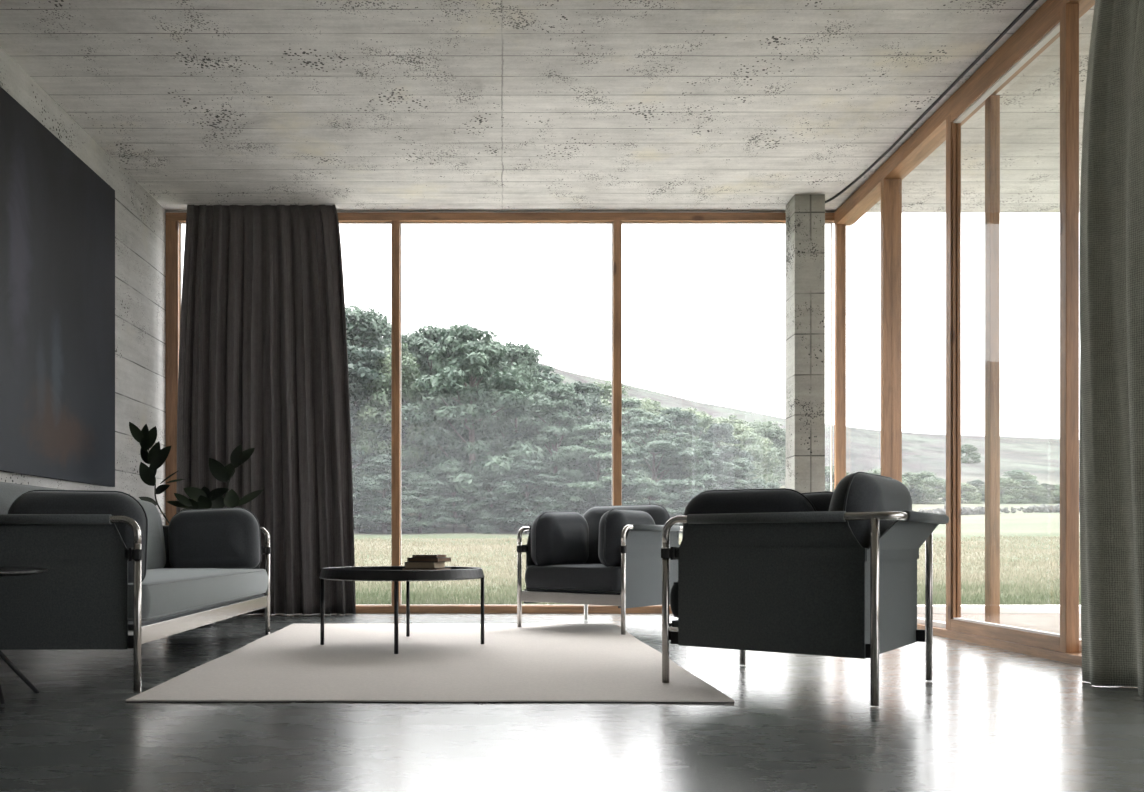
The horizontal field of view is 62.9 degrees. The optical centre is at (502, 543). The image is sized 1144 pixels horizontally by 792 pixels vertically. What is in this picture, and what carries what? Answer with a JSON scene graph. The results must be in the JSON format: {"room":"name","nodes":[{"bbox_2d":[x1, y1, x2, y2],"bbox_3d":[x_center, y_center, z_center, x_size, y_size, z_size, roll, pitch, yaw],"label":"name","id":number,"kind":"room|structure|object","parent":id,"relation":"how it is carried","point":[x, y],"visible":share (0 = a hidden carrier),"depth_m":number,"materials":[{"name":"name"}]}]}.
{"room":"living room","nodes":[
{"label":"living room","id":0,"kind":"room"},
{"bbox_2d":[0,47,165,524],"bbox_3d":[-2.850,-1.054,1.758,0.300,3.228,11.516,0,0,0],"label":"wall","id":1,"kind":"structure","parent":0,"point":[140,220],"depth_m":6.74,"materials":[{"name":"concrete"}]},
{"bbox_2d":[0,86,114,486],"bbox_3d":[-2.678,-1.403,4.970,0.040,2.033,2.840,0,0,0],"label":"painting","id":2,"kind":"object","parent":1,"relation":"attached to","point":[57,215],"visible":1,"depth_m":5.50,"materials":[{"name":"fabric"}]},
{"bbox_2d":[166,211,834,612],"bbox_3d":[0.013,-1.054,7.491,5.425,3.228,0.070,0,0,0],"label":"window","id":3,"kind":"structure","parent":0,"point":[174,220],"depth_m":7.46,"materials":[{"name":"brown wood"}]},
{"bbox_2d":[0,0,1093,212],"bbox_3d":[0.975,-2.818,1.758,7.950,0.300,11.516,0,0,0],"label":"ceiling","id":4,"kind":"structure","parent":0,"point":[348,105],"depth_m":5.56,"materials":[{"name":"concrete"}]},
{"bbox_2d":[176,205,355,614],"bbox_3d":[-1.862,-1.056,7.346,1.421,3.224,0.130,0,0,0],"label":"curtain","id":5,"kind":"object","parent":4,"relation":"hanging from","point":[263,357],"visible":0.81,"depth_m":7.34,"materials":[{"name":"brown fabric"}]},
{"bbox_2d":[825,0,1037,202],"bbox_3d":[2.588,-2.660,4.398,0.230,0.016,5.994,0,0,-2],"label":"track","id":6,"kind":"object","parent":4,"relation":"attached to","point":[1033,2],"visible":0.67,"depth_m":5.49,"materials":[{"name":"black metal"}]},
{"bbox_2d":[1079,0,1143,698],"bbox_3d":[2.424,-1.049,3.482,0.256,3.214,0.998,0,0,0],"label":"curtain","id":7,"kind":"object","parent":4,"relation":"hanging from","point":[1111,235],"visible":1,"depth_m":3.77,"materials":[{"name":"grey fabric"}]},
{"bbox_2d":[0,613,1143,791],"bbox_3d":[-0.115,0.660,1.778,5.770,0.200,11.556,0,0,0],"label":"floor","id":8,"kind":"structure","parent":0,"point":[989,719],"depth_m":2.84,"materials":[{"name":"concrete"}]},
{"bbox_2d":[0,567,47,703],"bbox_3d":[-1.950,0.327,3.120,0.770,0.477,0.770,0,0,0],"label":"side table","id":9,"kind":"object","parent":8,"relation":"on","point":[4,571],"visible":0.99,"depth_m":3.28,"materials":[{"name":"black paint"}]},
{"bbox_2d":[0,482,270,690],"bbox_3d":[-1.857,0.150,4.631,0.916,0.820,2.229,0,0,-2],"label":"sofa","id":10,"kind":"object","parent":8,"relation":"on","point":[113,566],"visible":0.99,"depth_m":3.59,"materials":[{"name":"fabric"}]},
{"bbox_2d":[0,482,58,513],"bbox_3d":[-2.081,-0.040,4.098,0.209,0.431,1.044,0,0,-2],"label":"cushion","id":11,"kind":"object","parent":10,"relation":"on","point":[9,492],"depth_m":3.83,"materials":[{"name":"grey fabric"}]},
{"bbox_2d":[7,491,147,582],"bbox_3d":[-1.681,-0.021,3.675,0.546,0.372,0.203,0,0,-2],"label":"cushion","id":12,"kind":"object","parent":10,"relation":"on","point":[115,503],"depth_m":3.56,"materials":[{"name":"grey fabric"}]},
{"bbox_2d":[138,500,165,568],"bbox_3d":[-2.109,-0.038,5.148,0.209,0.431,1.045,0,0,-2],"label":"cushion","id":13,"kind":"object","parent":10,"relation":"on","point":[156,547],"depth_m":5.43,"materials":[{"name":"grey fabric"}]},
{"bbox_2d":[128,568,267,620],"bbox_3d":[-1.784,0.228,4.633,0.770,0.172,2.120,0,0,-2],"label":"seat cushion","id":14,"kind":"object","parent":10,"relation":"on","point":[168,594],"depth_m":4.35,"materials":[{"name":"grey fabric"}]},
{"bbox_2d":[168,508,260,568],"bbox_3d":[-1.730,-0.023,5.595,0.547,0.377,0.206,0,0,-2],"label":"cushion","id":15,"kind":"object","parent":10,"relation":"on","point":[226,538],"depth_m":5.51,"materials":[{"name":"grey fabric"}]},
{"bbox_2d":[129,422,263,627],"bbox_3d":[-2.045,-0.123,6.187,0.796,1.366,0.488,0,0,31],"label":"potted plant","id":16,"kind":"object","parent":8,"relation":"on","point":[205,498],"visible":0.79,"depth_m":6.13,"materials":[{"name":"green plant"}]},
{"bbox_2d":[126,623,733,702],"bbox_3d":[-0.317,0.555,4.845,2.257,0.008,3.150,0,0,0],"label":"rug","id":17,"kind":"object","parent":8,"relation":"on","point":[356,662],"visible":0.96,"depth_m":4.14,"materials":[{"name":"beige fabric"}]},
{"bbox_2d":[319,566,484,653],"bbox_3d":[-0.548,0.342,5.090,0.894,0.418,0.894,0,0,0],"label":"coffee table","id":18,"kind":"object","parent":17,"relation":"on","point":[357,573],"visible":0.97,"depth_m":4.76,"materials":[{"name":"black paint"}]},
{"bbox_2d":[319,566,484,580],"bbox_3d":[-0.548,0.161,5.090,0.894,0.056,0.894,0,0,0],"label":"table top","id":19,"kind":"object","parent":18,"relation":"on","point":[357,573],"depth_m":4.73,"materials":[{"name":"black paint"}]},
{"bbox_2d":[402,568,449,569],"bbox_3d":[-0.415,0.155,5.090,0.215,0.042,0.160,0,0,26],"label":"book","id":20,"kind":"object","parent":18,"relation":"on","point":[402,568],"visible":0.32,"depth_m":5.03,"materials":[{"name":"grey paper"}]},
{"bbox_2d":[405,562,445,567],"bbox_3d":[-0.425,0.117,5.090,0.180,0.034,0.140,0,0,21],"label":"book","id":21,"kind":"object","parent":20,"relation":"on","point":[407,564],"visible":0.82,"depth_m":5.04,"materials":[{"name":"beige paper"}]},
{"bbox_2d":[407,557,451,561],"bbox_3d":[-0.400,0.087,5.080,0.200,0.022,0.140,0,0,29],"label":"book","id":22,"kind":"object","parent":21,"relation":"on","point":[411,559],"visible":0.93,"depth_m":5.03,"materials":[{"name":"brown paper"}]},
{"bbox_2d":[412,555,445,557],"bbox_3d":[-0.400,0.069,5.090,0.150,0.014,0.120,0,0,23],"label":"book","id":23,"kind":"object","parent":22,"relation":"on","point":[428,556],"visible":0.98,"depth_m":5.04,"materials":[{"name":"brown paper"}]},
{"bbox_2d":[517,504,682,634],"bbox_3d":[0.688,0.144,6.228,0.839,0.816,0.896,0,0,39],"label":"armchair","id":24,"kind":"object","parent":17,"relation":"on","point":[606,555],"visible":0.96,"depth_m":5.98,"materials":[{"name":"fabric"}]},
{"bbox_2d":[531,512,588,565],"bbox_3d":[0.388,-0.027,6.279,0.210,0.378,0.545,0,0,39],"label":"cushion","id":25,"kind":"object","parent":24,"relation":"on","point":[557,538],"depth_m":6.13,"materials":[{"name":"grey fabric"}]},
{"bbox_2d":[525,564,620,591],"bbox_3d":[0.644,0.220,6.172,0.730,0.170,0.753,0,0,39],"label":"seat cushion","id":26,"kind":"object","parent":24,"relation":"on","point":[538,577],"depth_m":5.88,"materials":[{"name":"grey fabric"}]},
{"bbox_2d":[583,505,668,563],"bbox_3d":[0.832,-0.046,6.406,0.707,0.427,0.211,0,0,39],"label":"cushion","id":27,"kind":"object","parent":24,"relation":"on","point":[659,514],"depth_m":6.44,"materials":[{"name":"grey fabric"}]},
{"bbox_2d":[598,509,654,565],"bbox_3d":[0.797,-0.028,5.943,0.211,0.373,0.549,0,0,39],"label":"cushion","id":28,"kind":"object","parent":24,"relation":"on","point":[640,544],"depth_m":5.76,"materials":[{"name":"grey fabric"}]},
{"bbox_2d":[661,471,948,705],"bbox_3d":[1.220,0.146,3.722,0.914,0.821,0.789,0,0,38],"label":"armchair","id":29,"kind":"object","parent":8,"relation":"on","point":[778,570],"visible":1,"depth_m":3.46,"materials":[{"name":"fabric"}]},
{"bbox_2d":[670,581,677,617],"bbox_3d":[1.163,0.225,3.766,0.771,0.174,0.680,0,0,38],"label":"seat cushion","id":30,"kind":"object","parent":29,"relation":"on","point":[674,590],"depth_m":3.71,"materials":[{"name":"grey fabric"}]},
{"bbox_2d":[682,489,814,538],"bbox_3d":[0.952,-0.022,3.626,0.549,0.374,0.212,0,0,38],"label":"cushion","id":31,"kind":"object","parent":29,"relation":"on","point":[730,500],"depth_m":3.53,"materials":[{"name":"grey fabric"}]},
{"bbox_2d":[803,493,832,510],"bbox_3d":[1.246,-0.027,4.005,0.542,0.376,0.212,0,0,38],"label":"cushion","id":32,"kind":"object","parent":29,"relation":"on","point":[821,501],"depth_m":3.87,"materials":[{"name":"grey fabric"}]},
{"bbox_2d":[829,473,911,547],"bbox_3d":[1.409,-0.044,3.578,0.208,0.431,0.656,0,0,38],"label":"cushion","id":33,"kind":"object","parent":29,"relation":"on","point":[856,492],"depth_m":3.35,"materials":[{"name":"grey fabric"}]},
{"bbox_2d":[786,194,824,492],"bbox_3d":[2.345,-1.054,7.237,0.232,3.228,0.234,0,0,0],"label":"column","id":34,"kind":"structure","parent":8,"relation":"on","point":[805,213],"depth_m":7.12,"materials":[{"name":"concrete"}]},
{"bbox_2d":[834,0,1094,665],"bbox_3d":[2.724,-1.054,3.828,0.172,3.228,7.256,0,0,0],"label":"window","id":35,"kind":"structure","parent":8,"relation":"on","point":[885,184],"depth_m":6.49,"materials":[{"name":"brown wood"}]},
{"bbox_2d":[946,3,1078,652],"bbox_3d":[2.677,-1.012,4.975,0.062,3.053,1.190,0,0,0],"label":"door","id":36,"kind":"structure","parent":35,"relation":"attached to","point":[1065,21],"depth_m":4.42,"materials":[{"name":"brown wood"}]},
{"bbox_2d":[985,95,1081,651],"bbox_3d":[2.777,-1.008,4.715,0.055,3.044,1.210,0,0,0],"label":"window frame","id":37,"kind":"structure","parent":35,"relation":"attached to","point":[992,103],"depth_m":5.26,"materials":[{"name":"brown wood"}]},
{"label":"outside","id":38,"kind":"structure","parent":0,"visible":0},
{"bbox_2d":[354,363,1079,603],"bbox_3d":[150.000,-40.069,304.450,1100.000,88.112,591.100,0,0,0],"label":"ground","id":39,"kind":"structure","parent":38,"point":[1040,457],"depth_m":155.97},
{"bbox_2d":[345,305,380,408],"bbox_3d":[-10.312,-8.544,60.243,9.145,13.323,7.842,0,0,39],"label":"tree","id":40,"kind":"object","parent":39,"relation":"on","point":[351,306],"visible":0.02,"depth_m":58.72,"materials":[{"name":"green plant"}]},
{"bbox_2d":[352,470,381,531],"bbox_3d":[-7.062,-1.856,43.301,2.945,3.169,3.435,0,0,-5],"label":"bush","id":41,"kind":"object","parent":39,"relation":"on","point":[360,523],"visible":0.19,"depth_m":42.72,"materials":[{"name":"green plant"}]},
{"bbox_2d":[345,313,408,519],"bbox_3d":[-9.115,-5.962,46.141,9.662,12.174,9.776,0,0,14],"label":"tree","id":42,"kind":"object","parent":39,"relation":"on","point":[357,373],"visible":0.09,"depth_m":44.84,"materials":[{"name":"green plant"}]},
{"bbox_2d":[345,307,427,529],"bbox_3d":[-7.830,-6.162,48.841,7.276,12.362,8.486,0,0,31],"label":"tree","id":43,"kind":"object","parent":39,"relation":"on","point":[372,324],"visible":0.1,"depth_m":47.90,"materials":[{"name":"green plant"}]},
{"bbox_2d":[352,453,421,532],"bbox_3d":[-5.455,-2.167,42.964,4.673,3.925,4.728,0,0,-13],"label":"bush","id":44,"kind":"object","parent":39,"relation":"on","point":[374,466],"visible":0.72,"depth_m":41.84,"materials":[{"name":"green plant"}]},
{"bbox_2d":[358,319,423,380],"bbox_3d":[-9.408,-9.555,65.945,9.806,12.852,9.691,0,0,-16],"label":"tree","id":45,"kind":"object","parent":39,"relation":"on","point":[389,335],"visible":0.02,"depth_m":64.65,"materials":[{"name":"green plant"}]},
{"bbox_2d":[351,341,451,530],"bbox_3d":[-5.262,-4.960,45.938,4.846,9.887,4.817,0,0,-27],"label":"tree","id":46,"kind":"object","parent":39,"relation":"on","point":[380,402],"visible":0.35,"depth_m":44.95,"materials":[{"name":"green plant"}]},
{"bbox_2d":[389,474,450,532],"bbox_3d":[-3.698,-1.707,42.612,3.145,2.902,2.697,0,0,-29],"label":"bush","id":47,"kind":"object","parent":39,"relation":"on","point":[423,479],"visible":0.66,"depth_m":42.05,"materials":[{"name":"green plant"}]},
{"bbox_2d":[388,343,458,467],"bbox_3d":[-6.004,-8.168,61.896,7.722,11.574,7.873,0,0,2],"label":"tree","id":48,"kind":"object","parent":39,"relation":"on","point":[389,346],"visible":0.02,"depth_m":61.04,"materials":[{"name":"green plant"}]},
{"bbox_2d":[372,324,498,527],"bbox_3d":[-3.814,-5.919,50.114,7.822,11.594,7.915,0,0,4],"label":"tree","id":49,"kind":"object","parent":39,"relation":"on","point":[420,345],"visible":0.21,"depth_m":48.88,"materials":[{"name":"green plant"}]},
{"bbox_2d":[410,461,496,531],"bbox_3d":[-2.201,-2.045,43.257,4.234,3.556,4.283,0,0,30],"label":"bush","id":50,"kind":"object","parent":39,"relation":"on","point":[443,517],"visible":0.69,"depth_m":42.35,"materials":[{"name":"green plant"}]},
{"bbox_2d":[401,323,547,531],"bbox_3d":[-1.652,-5.291,45.090,7.171,10.749,7.311,0,0,-6],"label":"tree","id":51,"kind":"object","parent":39,"relation":"on","point":[459,366],"visible":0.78,"depth_m":43.79,"materials":[{"name":"green plant"}]},
{"bbox_2d":[456,470,528,533],"bbox_3d":[-0.611,-1.839,42.907,3.420,3.156,2.933,0,0,-18],"label":"bush","id":52,"kind":"object","parent":39,"relation":"on","point":[484,526],"visible":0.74,"depth_m":42.35,"materials":[{"name":"green plant"}]},
{"bbox_2d":[443,339,541,458],"bbox_3d":[-0.589,-7.681,59.962,8.660,11.351,8.559,0,0,25],"label":"tree","id":53,"kind":"object","parent":39,"relation":"on","point":[485,381],"visible":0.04,"depth_m":59.58,"materials":[{"name":"green plant"}]},
{"bbox_2d":[460,341,564,528],"bbox_3d":[0.771,-5.365,48.836,6.065,10.491,5.200,0,0,40],"label":"tree","id":54,"kind":"object","parent":39,"relation":"on","point":[523,359],"visible":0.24,"depth_m":48.18,"materials":[{"name":"green plant"}]},
{"bbox_2d":[483,459,575,533],"bbox_3d":[1.140,-2.026,42.664,4.381,3.680,4.433,0,0,4],"label":"bush","id":55,"kind":"object","parent":39,"relation":"on","point":[527,517],"visible":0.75,"depth_m":41.67,"materials":[{"name":"green plant"}]},
{"bbox_2d":[497,363,590,469],"bbox_3d":[1.849,-7.302,62.085,7.867,9.741,8.020,0,0,-16],"label":"tree","id":56,"kind":"object","parent":39,"relation":"on","point":[552,379],"visible":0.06,"depth_m":60.61,"materials":[{"name":"green plant"}]},
{"bbox_2d":[500,382,611,510],"bbox_3d":[2.530,-4.055,46.011,5.995,7.858,5.925,0,0,14],"label":"tree","id":57,"kind":"object","parent":39,"relation":"on","point":[561,420],"visible":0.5,"depth_m":45.09,"materials":[{"name":"green plant"}]},
{"bbox_2d":[537,469,604,515],"bbox_3d":[2.915,-1.854,43.161,3.439,3.173,2.949,0,0,-43],"label":"bush","id":58,"kind":"object","parent":39,"relation":"on","point":[573,475],"visible":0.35,"depth_m":42.71,"materials":[{"name":"green plant"}]},
{"bbox_2d":[552,381,624,475],"bbox_3d":[5.442,-7.028,63.860,6.800,8.183,5.830,0,0,21],"label":"tree","id":59,"kind":"object","parent":39,"relation":"on","point":[591,392],"visible":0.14,"depth_m":63.26,"materials":[{"name":"green plant"}]},
{"bbox_2d":[540,421,654,509],"bbox_3d":[4.500,-2.960,43.975,5.688,5.530,5.295,0,0,1],"label":"tree","id":60,"kind":"object","parent":39,"relation":"on","point":[627,474],"visible":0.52,"depth_m":43.03,"materials":[{"name":"green plant"}]},
{"bbox_2d":[574,479,644,510],"bbox_3d":[5.062,-1.670,42.883,3.298,2.738,3.260,0,0,28],"label":"bush","id":61,"kind":"object","parent":39,"relation":"on","point":[625,492],"visible":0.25,"depth_m":42.54,"materials":[{"name":"green plant"}]},
{"bbox_2d":[587,380,658,473],"bbox_3d":[7.841,-8.584,73.961,9.606,8.764,10.655,0,0,18],"label":"tree","id":62,"kind":"object","parent":39,"relation":"on","point":[607,393],"visible":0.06,"depth_m":72.81,"materials":[{"name":"green plant"}]},
{"bbox_2d":[600,398,667,477],"bbox_3d":[8.824,-6.836,66.101,6.638,6.931,7.130,0,0,3],"label":"tree","id":63,"kind":"object","parent":39,"relation":"on","point":[635,414],"visible":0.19,"depth_m":64.99,"materials":[{"name":"green plant"}]},
{"bbox_2d":[603,398,668,434],"bbox_3d":[14.656,-12.249,99.820,10.793,6.806,9.730,0,0,44],"label":"bush","id":64,"kind":"object","parent":39,"relation":"on","point":[648,401],"visible":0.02,"depth_m":99.03,"materials":[{"name":"green plant"}]},
{"bbox_2d":[626,401,672,467],"bbox_3d":[12.069,-8.342,75.901,4.920,6.549,4.848,0,0,37],"label":"tree","id":65,"kind":"object","parent":39,"relation":"on","point":[656,410],"visible":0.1,"depth_m":75.38,"materials":[{"name":"green plant"}]},
{"bbox_2d":[630,482,674,513],"bbox_3d":[6.735,-1.553,42.517,2.371,2.551,2.765,0,0,-32],"label":"bush","id":66,"kind":"object","parent":39,"relation":"on","point":[651,489],"visible":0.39,"depth_m":42.17,"materials":[{"name":"green plant"}]},
{"bbox_2d":[600,417,720,516],"bbox_3d":[7.468,-3.198,45.908,6.221,5.976,6.682,0,0,39],"label":"tree","id":67,"kind":"object","parent":39,"relation":"on","point":[671,445],"visible":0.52,"depth_m":45.25,"materials":[{"name":"green plant"}]},
{"bbox_2d":[644,407,710,487],"bbox_3d":[12.677,-6.722,68.058,5.443,6.611,5.339,0,0,-20],"label":"tree","id":68,"kind":"object","parent":39,"relation":"on","point":[679,424],"visible":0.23,"depth_m":67.15,"materials":[{"name":"green plant"}]},
{"bbox_2d":[668,488,703,531],"bbox_3d":[8.643,-1.449,43.169,2.733,2.269,2.702,0,0,-44],"label":"bush","id":69,"kind":"object","parent":39,"relation":"on","point":[691,492],"visible":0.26,"depth_m":42.88,"materials":[{"name":"green plant"}]},
{"bbox_2d":[658,407,731,460],"bbox_3d":[20.833,-11.382,104.206,12.136,7.653,10.941,0,0,21],"label":"tree","id":70,"kind":"object","parent":39,"relation":"on","point":[699,413],"visible":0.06,"depth_m":102.60,"materials":[{"name":"green plant"}]},
{"bbox_2d":[665,438,736,508],"bbox_3d":[9.893,-2.835,47.035,3.654,4.955,3.725,0,0,-24],"label":"tree","id":71,"kind":"object","parent":39,"relation":"on","point":[711,465],"visible":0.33,"depth_m":46.40,"materials":[{"name":"green plant"}]},
{"bbox_2d":[688,416,723,473],"bbox_3d":[16.950,-7.939,80.093,4.620,6.150,4.619,0,0,21],"label":"tree","id":72,"kind":"object","parent":39,"relation":"on","point":[704,421],"visible":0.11,"depth_m":79.38,"materials":[{"name":"green plant"}]},
{"bbox_2d":[705,418,724,432],"bbox_3d":[25.120,-11.731,112.148,6.731,6.869,6.729,0,0,-1],"label":"bush","id":73,"kind":"object","parent":39,"relation":"on","point":[717,419],"visible":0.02,"depth_m":111.17,"materials":[{"name":"green plant"}]},
{"bbox_2d":[354,534,1080,604],"bbox_3d":[7.489,0.113,22.292,39.521,1.139,26.088,0,0,0],"label":"meadow grass","id":74,"kind":"structure","parent":39,"relation":"on","point":[367,592],"depth_m":15.78,"materials":[{"name":"green plant"}]},
{"bbox_2d":[697,422,753,489],"bbox_3d":[16.152,-6.093,69.957,4.969,5.980,4.261,0,0,-38],"label":"tree","id":75,"kind":"object","parent":39,"relation":"on","point":[715,432],"visible":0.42,"depth_m":69.49,"materials":[{"name":"green plant"}]},
{"bbox_2d":[716,415,748,428],"bbox_3d":[30.049,-13.118,124.879,8.021,8.184,8.018,0,0,44],"label":"bush","id":76,"kind":"object","parent":39,"relation":"on","point":[730,420],"visible":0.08,"depth_m":123.91,"materials":[{"name":"green plant"}]},
{"bbox_2d":[717,458,767,489],"bbox_3d":[11.554,-2.335,46.000,3.114,3.878,3.078,0,0,7],"label":"tree","id":77,"kind":"object","parent":39,"relation":"on","point":[745,465],"visible":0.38,"depth_m":45.56,"materials":[{"name":"green plant"}]},
{"bbox_2d":[716,431,782,488],"bbox_3d":[20.138,-6.280,77.938,6.901,6.296,7.655,0,0,2],"label":"tree","id":78,"kind":"object","parent":39,"relation":"on","point":[760,454],"visible":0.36,"depth_m":77.07,"materials":[{"name":"green plant"}]},
{"bbox_2d":[721,424,777,479],"bbox_3d":[26.227,-9.962,105.877,10.543,7.375,11.695,0,0,-7],"label":"tree","id":79,"kind":"object","parent":39,"relation":"on","point":[739,429],"visible":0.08,"depth_m":104.70,"materials":[{"name":"green plant"}]},
{"bbox_2d":[730,445,773,486],"bbox_3d":[24.486,-7.849,96.041,8.024,5.060,7.234,0,0,-43],"label":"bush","id":80,"kind":"object","parent":39,"relation":"on","point":[748,445],"visible":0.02,"depth_m":95.54,"materials":[{"name":"green plant"}]},
{"bbox_2d":[736,419,785,481],"bbox_3d":[33.295,-11.447,119.857,14.558,9.180,13.125,0,0,-25],"label":"tree","id":81,"kind":"object","parent":39,"relation":"on","point":[777,436],"visible":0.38,"depth_m":116.77,"materials":[{"name":"green plant"}]},
{"bbox_2d":[765,482,781,488],"bbox_3d":[13.888,-1.867,47.945,2.099,2.640,1.800,0,0,37],"label":"tree","id":82,"kind":"object","parent":39,"relation":"on","point":[770,484],"visible":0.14,"depth_m":47.79,"materials":[{"name":"green plant"}]},
{"bbox_2d":[825,464,851,491],"bbox_3d":[30.941,-5.366,87.893,7.298,4.315,6.580,0,0,-1],"label":"bush","id":83,"kind":"object","parent":39,"relation":"on","point":[827,468],"visible":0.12,"depth_m":86.65,"materials":[{"name":"green plant"}]},
{"bbox_2d":[866,468,912,498],"bbox_3d":[35.515,-5.105,88.085,6.869,4.061,6.193,0,0,-14],"label":"bush","id":84,"kind":"object","parent":39,"relation":"on","point":[877,472],"visible":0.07,"depth_m":87.27,"materials":[{"name":"green plant"}]},
{"bbox_2d":[902,475,917,495],"bbox_3d":[37.403,-5.167,89.044,4.046,3.165,4.224,0,0,-12],"label":"bush","id":85,"kind":"object","parent":39,"relation":"on","point":[911,490],"visible":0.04,"depth_m":87.82,"materials":[{"name":"green plant"}]},
{"bbox_2d":[902,472,924,503],"bbox_3d":[39.347,-5.282,89.940,3.396,3.249,3.395,0,0,-40],"label":"bush","id":86,"kind":"object","parent":39,"relation":"on","point":[907,473],"visible":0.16,"depth_m":89.05,"materials":[{"name":"green plant"}]},
{"bbox_2d":[906,471,945,503],"bbox_3d":[39.555,-5.053,87.966,5.612,3.680,6.225,0,0,12],"label":"bush","id":87,"kind":"object","parent":39,"relation":"on","point":[923,484],"visible":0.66,"depth_m":86.99,"materials":[{"name":"green plant"}]},
{"bbox_2d":[916,477,945,500],"bbox_3d":[41.290,-4.954,89.028,3.641,2.728,3.488,0,0,-15],"label":"bush","id":88,"kind":"object","parent":39,"relation":"on","point":[939,478],"visible":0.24,"depth_m":88.29,"materials":[{"name":"green plant"}]},
{"bbox_2d":[945,483,983,503],"bbox_3d":[43.409,-4.593,87.994,3.677,2.411,4.078,0,0,35],"label":"bush","id":89,"kind":"object","parent":39,"relation":"on","point":[967,490],"visible":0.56,"depth_m":87.27,"materials":[{"name":"green plant"}]},
{"bbox_2d":[961,443,980,463],"bbox_3d":[82.233,-15.694,165.014,4.645,4.061,5.152,0,0,21],"label":"bush","id":90,"kind":"object","parent":39,"relation":"on","point":[969,448],"visible":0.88,"depth_m":164.27,"materials":[{"name":"green plant"}]},
{"bbox_2d":[962,480,984,500],"bbox_3d":[45.113,-4.868,89.016,3.350,2.510,3.209,0,0,1],"label":"bush","id":91,"kind":"object","parent":39,"relation":"on","point":[976,483],"visible":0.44,"depth_m":88.53,"materials":[{"name":"green plant"}]},
{"bbox_2d":[912,504,1079,514],"bbox_3d":[46.134,-2.143,62.025,48.591,1.530,3.369,0,0,0],"label":"stone wall","id":92,"kind":"structure","parent":39,"relation":"on","point":[980,510],"depth_m":60.71,"materials":[{"name":"grey stone"}]},
{"bbox_2d":[978,476,1029,503],"bbox_3d":[47.201,-4.809,88.025,4.645,3.046,5.152,0,0,14],"label":"bush","id":93,"kind":"object","parent":39,"relation":"on","point":[1003,500],"visible":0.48,"depth_m":87.12,"materials":[{"name":"green plant"}]},
{"bbox_2d":[1000,470,1039,502],"bbox_3d":[48.747,-5.328,89.038,4.661,3.492,4.464,0,0,-17],"label":"bush","id":94,"kind":"object","parent":39,"relation":"on","point":[1013,473],"visible":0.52,"depth_m":88.17,"materials":[{"name":"green plant"}]},
{"bbox_2d":[1010,472,1039,501],"bbox_3d":[50.299,-5.265,89.926,3.396,3.249,3.395,0,0,7],"label":"bush","id":95,"kind":"object","parent":39,"relation":"on","point":[1028,476],"visible":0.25,"depth_m":89.47,"materials":[{"name":"green plant"}]},
{"bbox_2d":[1015,484,1056,503],"bbox_3d":[50.150,-4.559,88.065,3.864,2.284,3.483,0,0,41],"label":"bush","id":96,"kind":"object","parent":39,"relation":"on","point":[1042,499],"visible":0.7,"depth_m":87.39,"materials":[{"name":"green plant"}]},
{"bbox_2d":[1035,483,1058,503],"bbox_3d":[51.816,-4.698,88.998,2.913,2.182,2.790,0,0,20],"label":"bush","id":97,"kind":"object","parent":39,"relation":"on","point":[1045,485],"visible":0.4,"depth_m":88.70,"materials":[{"name":"green plant"}]},
{"bbox_2d":[1051,480,1079,503],"bbox_3d":[53.662,-4.715,88.051,4.722,2.792,4.258,0,0,-21],"label":"bush","id":98,"kind":"object","parent":39,"relation":"on","point":[1056,492],"visible":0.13,"depth_m":87.80,"materials":[{"name":"green plant"}]},
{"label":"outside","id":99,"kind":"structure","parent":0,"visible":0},
{"bbox_2d":[917,614,1080,637],"bbox_3d":[3.861,0.660,1.728,2.179,0.199,11.456,0,0,0],"label":"terrace slab","id":100,"kind":"object","parent":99,"point":[1042,622],"depth_m":6.88,"materials":[{"name":"concrete"}]},
{"bbox_2d":[917,605,1080,613],"bbox_3d":[3.861,0.630,7.521,2.179,0.260,0.129,0,0,0],"label":"kerb","id":101,"kind":"object","parent":100,"relation":"attached to","point":[937,609],"visible":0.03,"depth_m":7.46,"materials":[{"name":"concrete"}]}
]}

